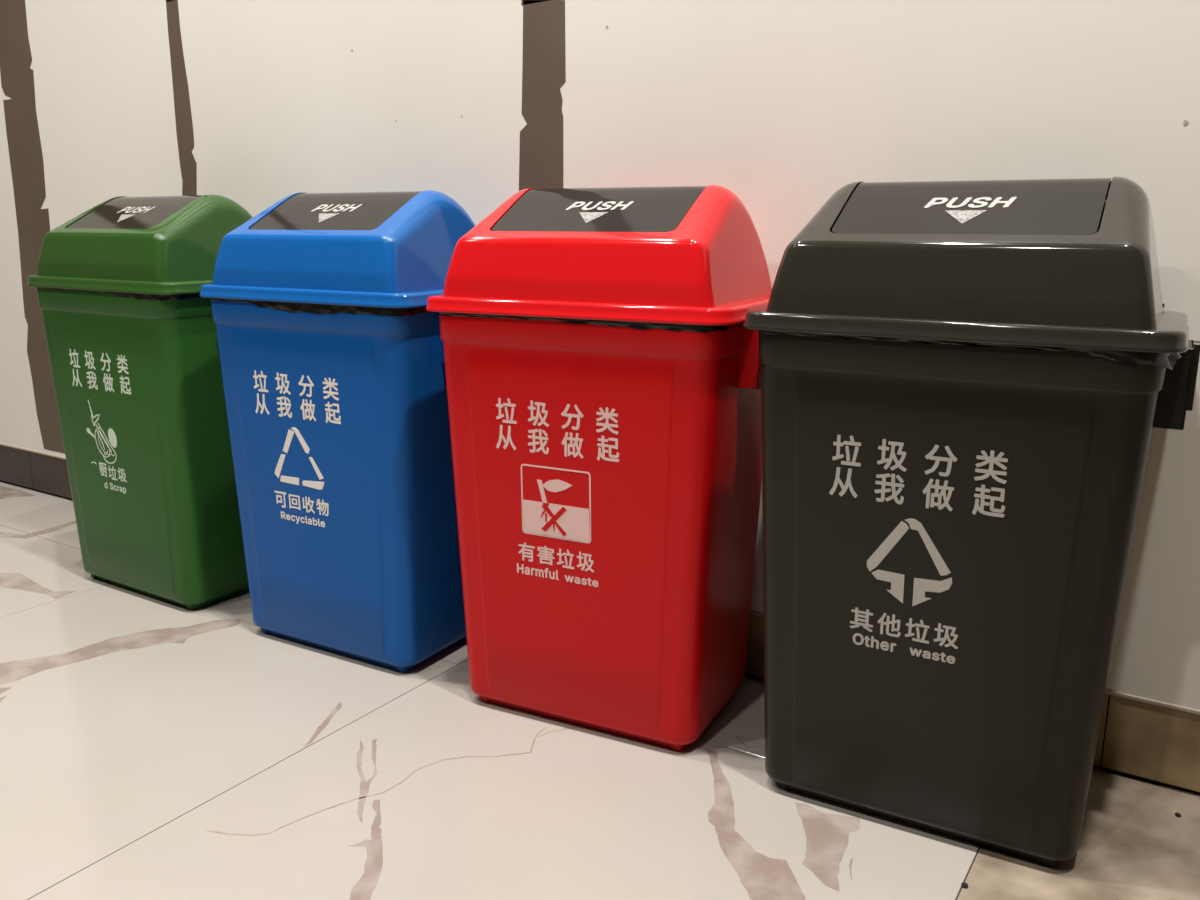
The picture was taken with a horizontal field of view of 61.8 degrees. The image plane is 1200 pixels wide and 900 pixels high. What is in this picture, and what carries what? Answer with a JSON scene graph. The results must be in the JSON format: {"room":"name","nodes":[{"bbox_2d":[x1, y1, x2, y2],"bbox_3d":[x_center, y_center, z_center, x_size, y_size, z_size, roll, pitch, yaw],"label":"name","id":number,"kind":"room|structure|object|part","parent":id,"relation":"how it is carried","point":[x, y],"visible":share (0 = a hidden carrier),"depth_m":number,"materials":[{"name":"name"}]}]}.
{"room":"building hallway","nodes":[
{"label":"building hallway","id":0,"kind":"room"},
{"bbox_2d":[0,0,1199,709],"bbox_3d":[-0.137,-1.092,1.217,6.800,2.528,0.080,8,15,32],"label":"wall","id":1,"kind":"structure","parent":0,"point":[782,106],"depth_m":1.21,"materials":[{"name":"paint"}]},
{"bbox_2d":[0,443,1199,794],"bbox_3d":[-0.146,0.193,1.496,6.800,0.102,0.062,8,15,32],"label":"baseboard","id":2,"kind":"structure","parent":1,"relation":"attached to","point":[1141,738],"depth_m":1.03,"materials":[{"name":"stone"}]},
{"bbox_2d":[0,482,1199,899],"bbox_3d":[-1.236,0.617,-0.144,6.800,0.030,4.030,8,15,32],"label":"floor","id":3,"kind":"structure","parent":0,"point":[152,748],"depth_m":1.00,"materials":[{"name":"white tile"}]},
{"bbox_2d":[27,194,252,610],"bbox_3d":[-0.665,-0.086,1.552,0.379,0.600,0.227,8,15,32],"label":"bin","id":4,"kind":"object","parent":3,"relation":"on","point":[139,389],"visible":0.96,"depth_m":1.45,"materials":[{"name":"green plastic"}]},
{"bbox_2d":[36,287,202,299],"bbox_3d":[-0.664,-0.243,1.516,0.338,0.008,0.218,8,15,32],"label":"liner","id":5,"kind":"object","parent":4,"relation":"in","point":[120,294],"visible":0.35,"depth_m":1.37,"materials":[{"name":"black plastic"}]},
{"bbox_3d":[-0.664,-0.321,1.499,0.315,0.118,0.210,8,15,32],"label":"lid","id":6,"kind":"part","parent":4,"relation":"part of","materials":[{"name":"green plastic"}]},
{"bbox_2d":[200,190,475,672],"bbox_3d":[-0.318,-0.038,1.345,0.379,0.600,0.227,7,15,29],"label":"bin","id":7,"kind":"object","parent":3,"relation":"on","point":[339,424],"visible":0.97,"depth_m":1.25,"materials":[{"name":"blue plastic"}]},
{"bbox_2d":[210,298,435,315],"bbox_3d":[-0.318,-0.193,1.310,0.338,0.013,0.218,7,15,29],"label":"liner","id":8,"kind":"object","parent":7,"relation":"in","point":[284,306],"visible":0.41,"depth_m":1.19,"materials":[{"name":"black plastic"}]},
{"bbox_3d":[-0.318,-0.273,1.292,0.315,0.118,0.210,7,15,29],"label":"lid","id":9,"kind":"part","parent":7,"relation":"part of","materials":[{"name":"blue plastic"}]},
{"bbox_3d":[-0.163,-0.145,1.236,0.028,0.068,0.072,7,15,29],"label":"handle","id":10,"kind":"part","parent":7,"relation":"part of","materials":[{"name":"plastic"}]},
{"bbox_2d":[426,185,771,750],"bbox_3d":[0.011,0.006,1.152,0.379,0.600,0.227,7,14,26],"label":"bin","id":11,"kind":"object","parent":3,"relation":"on","point":[608,479],"visible":0.98,"depth_m":1.06,"materials":[{"name":"red plastic"}]},
{"bbox_2d":[438,312,744,332],"bbox_3d":[0.011,-0.152,1.117,0.337,0.008,0.218,7,14,26],"label":"liner","id":12,"kind":"object","parent":11,"relation":"in","point":[637,325],"visible":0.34,"depth_m":0.99,"materials":[{"name":"black plastic"}]},
{"bbox_3d":[0.011,-0.229,1.099,0.315,0.118,0.210,7,14,26],"label":"lid","id":13,"kind":"part","parent":11,"relation":"part of","materials":[{"name":"red plastic"}]},
{"bbox_3d":[0.170,-0.103,1.052,0.028,0.068,0.072,7,14,26],"label":"handle","id":14,"kind":"part","parent":11,"relation":"part of","materials":[{"name":"red plastic"}]},
{"bbox_2d":[961,882,967,887],"bbox_3d":[0.316,0.376,0.867,0.006,0.003,0.006,8,15,32],"label":"crumb","id":15,"kind":"object","parent":3,"relation":"on","point":[965,885],"visible":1,"depth_m":0.87,"materials":[{"name":"black"}]},
{"bbox_2d":[743,176,1199,867],"bbox_3d":[0.335,0.050,0.960,0.379,0.600,0.227,7,15,29],"label":"bin","id":16,"kind":"object","parent":3,"relation":"on","point":[949,529],"visible":1,"depth_m":0.86,"materials":[{"name":"black plastic"}]},
{"bbox_3d":[0.336,-0.185,0.907,0.315,0.118,0.210,7,15,29],"label":"lid","id":17,"kind":"part","parent":16,"relation":"part of","materials":[{"name":"black plastic"}]},
{"bbox_2d":[757,330,1181,369],"bbox_3d":[0.338,-0.104,0.924,0.350,0.015,0.222,7,15,29],"label":"liner","id":18,"kind":"object","parent":16,"relation":"in","point":[1168,360],"visible":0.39,"depth_m":0.78,"materials":[{"name":"black plastic"}]},
{"bbox_3d":[0.491,-0.057,0.852,0.028,0.068,0.072,7,15,29],"label":"handle","id":19,"kind":"part","parent":16,"relation":"part of","materials":[{"name":"black plastic"}]}
]}

